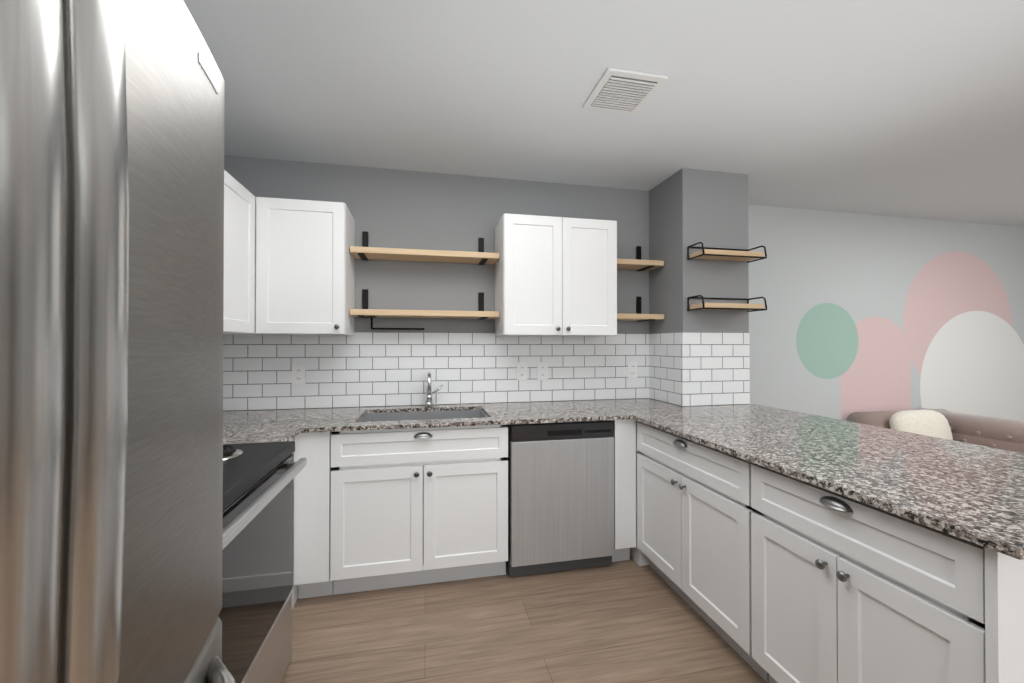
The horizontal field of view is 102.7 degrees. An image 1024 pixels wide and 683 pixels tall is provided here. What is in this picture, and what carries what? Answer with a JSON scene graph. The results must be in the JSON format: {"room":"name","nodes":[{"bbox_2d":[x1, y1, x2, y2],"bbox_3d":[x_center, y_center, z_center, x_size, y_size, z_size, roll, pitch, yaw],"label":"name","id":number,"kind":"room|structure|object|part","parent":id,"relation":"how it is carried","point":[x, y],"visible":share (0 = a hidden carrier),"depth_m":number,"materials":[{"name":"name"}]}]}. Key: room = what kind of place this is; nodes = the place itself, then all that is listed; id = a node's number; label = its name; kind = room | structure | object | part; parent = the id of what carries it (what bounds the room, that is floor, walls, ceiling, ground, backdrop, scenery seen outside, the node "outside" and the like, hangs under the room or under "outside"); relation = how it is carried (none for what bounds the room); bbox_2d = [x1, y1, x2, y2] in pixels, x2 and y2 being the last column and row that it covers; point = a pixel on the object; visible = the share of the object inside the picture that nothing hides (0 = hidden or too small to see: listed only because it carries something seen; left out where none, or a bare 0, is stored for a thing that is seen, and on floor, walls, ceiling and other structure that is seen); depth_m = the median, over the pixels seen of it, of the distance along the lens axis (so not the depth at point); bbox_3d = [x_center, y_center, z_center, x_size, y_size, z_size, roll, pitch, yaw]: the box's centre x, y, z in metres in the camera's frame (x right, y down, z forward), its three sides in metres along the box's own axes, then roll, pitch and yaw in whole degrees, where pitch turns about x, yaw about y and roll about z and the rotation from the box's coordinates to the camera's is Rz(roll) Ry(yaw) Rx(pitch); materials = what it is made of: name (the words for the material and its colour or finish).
{"room":"kitchen","nodes":[
{"label":"kitchen","id":0,"kind":"room"},
{"bbox_2d":[224,155,649,410],"bbox_3d":[-0.384,0.081,2.766,2.814,2.374,0.120,0,0,-12],"label":"wall","id":1,"kind":"structure","parent":0,"point":[394,208],"depth_m":2.69,"materials":[{"name":"grey paint"}]},
{"bbox_2d":[223,197,265,334],"bbox_3d":[-1.552,-0.404,2.292,0.324,0.729,0.327,0,0,-12],"label":"cabinet filler","id":2,"kind":"object","parent":1,"relation":"attached to","point":[254,333],"visible":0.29,"depth_m":2.18,"materials":[{"name":"white paint"}]},
{"bbox_2d":[256,197,354,334],"bbox_3d":[-1.171,-0.404,2.356,0.444,0.729,0.357,0,0,-12],"label":"upper cabinet","id":3,"kind":"object","parent":1,"relation":"attached to","point":[305,271],"visible":1,"depth_m":2.22,"materials":[{"name":"white paint"}]},
{"bbox_2d":[350,289,498,329],"bbox_3d":[-0.530,-0.200,2.563,0.881,0.256,0.200,0,0,-12],"label":"shelf","id":4,"kind":"object","parent":1,"relation":"attached to","point":[366,312],"visible":1,"depth_m":2.51,"materials":[{"name":"brown wood"}]},
{"bbox_2d":[350,231,498,264],"bbox_3d":[-0.530,-0.602,2.566,0.881,0.181,0.200,0,0,-12],"label":"shelf","id":5,"kind":"object","parent":1,"relation":"attached to","point":[366,252],"visible":0.98,"depth_m":2.52,"materials":[{"name":"brown wood"}]},
{"bbox_2d":[223,331,648,410],"bbox_3d":[-0.371,0.174,2.703,2.800,0.472,0.007,0,0,-12],"label":"backsplash","id":6,"kind":"structure","parent":1,"relation":"attached to","point":[359,369],"depth_m":2.65,"materials":[{"name":"tile"}]},
{"bbox_2d":[292,365,304,384],"bbox_3d":[-1.302,0.202,2.499,0.075,0.120,0.008,0,0,-12],"label":"electrical outlet","id":7,"kind":"object","parent":6,"relation":"attached to","point":[298,374],"visible":1,"depth_m":2.50,"materials":[{"name":"white plastic"}]},
{"bbox_2d":[517,363,526,379],"bbox_3d":[0.068,0.203,2.787,0.075,0.120,0.008,0,0,-12],"label":"electrical outlet","id":8,"kind":"object","parent":6,"relation":"attached to","point":[521,371],"visible":1,"depth_m":2.79,"materials":[{"name":"white plastic"}]},
{"bbox_2d":[537,362,547,379],"bbox_3d":[0.210,0.204,2.817,0.075,0.120,0.008,0,0,-12],"label":"electrical outlet","id":9,"kind":"object","parent":6,"relation":"attached to","point":[542,370],"visible":1,"depth_m":2.81,"materials":[{"name":"white plastic"}]},
{"bbox_2d":[628,361,636,377],"bbox_3d":[0.871,0.205,2.956,0.075,0.120,0.008,0,0,-12],"label":"electrical outlet","id":10,"kind":"object","parent":6,"relation":"attached to","point":[632,369],"visible":1,"depth_m":2.95,"materials":[{"name":"white plastic"}]},
{"bbox_2d":[495,213,616,335],"bbox_3d":[0.279,-0.402,2.661,0.730,0.729,0.357,0,0,-12],"label":"upper cabinet","id":11,"kind":"object","parent":1,"relation":"attached to","point":[555,276],"visible":1,"depth_m":2.52,"materials":[{"name":"white paint"}]},
{"bbox_2d":[617,297,663,321],"bbox_3d":[0.823,-0.236,2.848,0.400,0.181,0.200,0,0,-12],"label":"shelf","id":12,"kind":"object","parent":1,"relation":"attached to","point":[638,317],"visible":0.73,"depth_m":2.78,"materials":[{"name":"brown wood"}]},
{"bbox_2d":[617,246,663,270],"bbox_3d":[0.823,-0.601,2.850,0.400,0.181,0.200,0,0,-12],"label":"shelf","id":13,"kind":"object","parent":1,"relation":"attached to","point":[637,264],"visible":0.71,"depth_m":2.79,"materials":[{"name":"brown wood"}]},
{"bbox_2d":[281,557,768,682],"bbox_3d":[2.601,1.303,0.310,8.100,0.100,6.500,0,0,-12],"label":"floor","id":14,"kind":"structure","parent":0,"point":[631,620],"depth_m":1.76,"materials":[{"name":"brown wood"}]},
{"bbox_2d":[0,0,234,682],"bbox_3d":[-0.748,0.399,0.149,0.994,1.675,0.916,0,0,-12],"label":"refrigerator","id":15,"kind":"object","parent":14,"relation":"on","point":[111,285],"visible":1,"depth_m":0.27,"materials":[{"name":"grey metal"}]},
{"bbox_2d":[218,441,306,682],"bbox_3d":[-1.091,0.733,1.164,0.751,1.010,0.760,0,0,-12],"label":"range","id":16,"kind":"object","parent":14,"relation":"on","point":[255,615],"visible":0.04,"depth_m":1.28,"materials":[{"name":"silver metal"}]},
{"bbox_2d":[291,438,297,608],"bbox_3d":[-1.387,0.849,2.171,0.588,0.831,0.602,0,0,-12],"label":"base cabinet","id":17,"kind":"object","parent":14,"relation":"on","point":[294,590],"visible":0.07,"depth_m":1.95,"materials":[{"name":"white paint"}]},
{"bbox_2d":[223,423,302,443],"bbox_3d":[-1.263,0.417,1.687,0.630,0.022,0.325,0,0,-12],"label":"countertop","id":18,"kind":"structure","parent":17,"relation":"on","point":[231,435],"depth_m":1.81,"materials":[{"name":"stone"}]},
{"bbox_2d":[294,432,332,598],"bbox_3d":[-1.018,0.850,2.249,0.157,0.831,0.600,0,0,-12],"label":"cabinet filler","id":19,"kind":"object","parent":14,"relation":"on","point":[312,505],"visible":0.64,"depth_m":1.96,"materials":[{"name":"white paint"}]},
{"bbox_2d":[330,410,507,594],"bbox_3d":[-0.507,0.850,2.345,0.877,0.831,0.637,0,0,-12],"label":"base cabinet","id":20,"kind":"object","parent":14,"relation":"on","point":[414,506],"visible":1,"depth_m":2.06,"materials":[{"name":"white paint"}]},
{"bbox_2d":[223,371,766,432],"bbox_3d":[-0.046,0.404,2.444,3.324,0.439,0.625,0,0,-12],"label":"countertop","id":21,"kind":"structure","parent":20,"relation":"on","point":[416,416],"depth_m":2.37,"materials":[{"name":"stone"}]},
{"bbox_2d":[359,410,486,421],"bbox_3d":[-0.497,0.528,2.341,0.698,0.190,0.398,0,0,-12],"label":"sink basin","id":22,"kind":"object","parent":21,"relation":"in","point":[368,415],"depth_m":2.52,"materials":[{"name":"silver metal"}]},
{"bbox_2d":[425,371,442,406],"bbox_3d":[-0.480,0.299,2.537,0.115,0.227,0.187,0,0,-12],"label":"faucet","id":23,"kind":"object","parent":21,"relation":"on","point":[429,403],"depth_m":2.51,"materials":[{"name":"silver metal"}]},
{"bbox_2d":[506,420,613,576],"bbox_3d":[0.223,0.852,2.497,0.587,0.830,0.587,0,0,-12],"label":"dishwasher","id":24,"kind":"object","parent":14,"relation":"on","point":[560,496],"visible":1,"depth_m":2.21,"materials":[{"name":"grey metal"}]},
{"bbox_2d":[612,419,648,565],"bbox_3d":[0.869,0.852,2.646,0.730,0.831,0.600,0,0,-12],"label":"cabinet filler","id":25,"kind":"object","parent":14,"relation":"on","point":[639,557],"depth_m":2.29,"materials":[{"name":"white paint"}]},
{"bbox_3d":[0.574,0.852,2.584,0.128,0.831,0.600,0,0,-12],"label":"base cabinet filler","id":26,"kind":"part","parent":25,"relation":"part of","materials":[{"name":"white wood"}]},
{"bbox_2d":[637,422,768,682],"bbox_3d":[1.064,0.848,1.959,0.630,0.831,0.818,0,0,-12],"label":"base cabinet","id":27,"kind":"object","parent":14,"relation":"on","point":[695,509],"visible":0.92,"depth_m":1.78,"materials":[{"name":"white paint"}]},
{"bbox_2d":[751,464,985,682],"bbox_3d":[1.216,0.843,1.239,0.630,0.831,0.640,0,0,-12],"label":"base cabinet","id":28,"kind":"object","parent":14,"relation":"on","point":[844,589],"visible":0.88,"depth_m":1.13,"materials":[{"name":"white paint"}]},
{"bbox_2d":[631,407,1023,559],"bbox_3d":[1.316,0.417,1.629,0.995,0.022,1.500,0,0,-12],"label":"countertop","id":29,"kind":"structure","parent":28,"relation":"on","point":[972,493],"depth_m":1.36,"materials":[{"name":"stone"}]},
{"bbox_2d":[846,408,1023,452],"bbox_3d":[3.421,0.901,2.585,0.880,0.732,1.914,0,0,-12],"label":"sofa","id":30,"kind":"object","parent":14,"relation":"on","point":[999,433],"visible":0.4,"depth_m":3.15,"materials":[{"name":"fabric"}]},
{"bbox_2d":[889,410,952,439],"bbox_3d":[3.199,0.696,3.204,0.540,0.314,0.170,0,0,-12],"label":"pillow","id":31,"kind":"object","parent":30,"relation":"on","point":[932,423],"depth_m":3.15,"materials":[{"name":"beige fabric"}]},
{"bbox_2d":[985,547,1023,682],"bbox_3d":[1.144,0.846,1.738,0.645,0.831,1.692,0,0,-12],"label":"cabinet end panel","id":32,"kind":"object","parent":14,"relation":"on","point":[1004,618],"depth_m":0.85,"materials":[{"name":"white paint"}]},
{"bbox_2d":[183,0,1023,226],"bbox_3d":[2.601,-1.171,0.326,8.100,0.100,6.500,0,0,-12],"label":"ceiling","id":33,"kind":"structure","parent":0,"point":[907,108],"depth_m":1.84,"materials":[{"name":"white paint"}]},
{"bbox_2d":[583,67,667,114],"bbox_3d":[0.493,-1.102,1.823,0.270,0.018,0.280,0,0,-12],"label":"ceiling vent","id":34,"kind":"object","parent":33,"relation":"in","point":[616,90],"visible":1,"depth_m":1.79,"materials":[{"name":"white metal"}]},
{"bbox_2d":[649,168,748,406],"bbox_3d":[1.262,0.083,2.959,0.487,2.374,0.620,0,0,-12],"label":"wall pillar","id":35,"kind":"structure","parent":0,"point":[689,207],"depth_m":2.67,"materials":[{"name":"grey paint"}]},
{"bbox_2d":[649,332,683,405],"bbox_3d":[1.044,0.175,2.796,0.007,0.472,0.407,0,0,-12],"label":"backsplash","id":36,"kind":"structure","parent":35,"relation":"attached to","point":[666,366],"depth_m":2.76,"materials":[{"name":"tile"}]},
{"bbox_2d":[684,332,749,405],"bbox_3d":[1.327,0.174,2.651,0.487,0.472,0.007,0,0,-12],"label":"backsplash","id":37,"kind":"structure","parent":35,"relation":"attached to","point":[716,368],"depth_m":2.65,"materials":[{"name":"tile"}]},
{"bbox_2d":[687,295,766,311],"bbox_3d":[1.351,-0.238,2.575,0.452,0.089,0.158,0,0,-12],"label":"shelf","id":38,"kind":"object","parent":35,"relation":"attached to","point":[730,306],"visible":1,"depth_m":2.53,"materials":[{"name":"brown wood"}]},
{"bbox_2d":[687,242,766,262],"bbox_3d":[1.351,-0.561,2.577,0.452,0.089,0.158,0,0,-12],"label":"shelf","id":39,"kind":"object","parent":35,"relation":"attached to","point":[726,254],"visible":1,"depth_m":2.54,"materials":[{"name":"brown wood"}]},
{"bbox_2d":[748,204,1023,420],"bbox_3d":[3.687,0.087,3.724,4.573,2.374,0.120,0,0,-12],"label":"wall","id":40,"kind":"structure","parent":0,"point":[866,313],"depth_m":3.57,"materials":[{"name":"paint"}]},
{"bbox_3d":[-1.181,0.060,-0.570,0.120,2.374,6.320,0,0,-12],"label":"wall","id":41,"kind":"structure","parent":0,"visible":0},
{"bbox_2d":[223,170,254,333],"bbox_3d":[-1.448,-0.407,1.874,0.357,0.729,0.526,0,0,-12],"label":"upper cabinet","id":42,"kind":"object","parent":41,"relation":"attached to","point":[239,260],"visible":0.06,"depth_m":1.99,"materials":[{"name":"white paint"}]}
]}

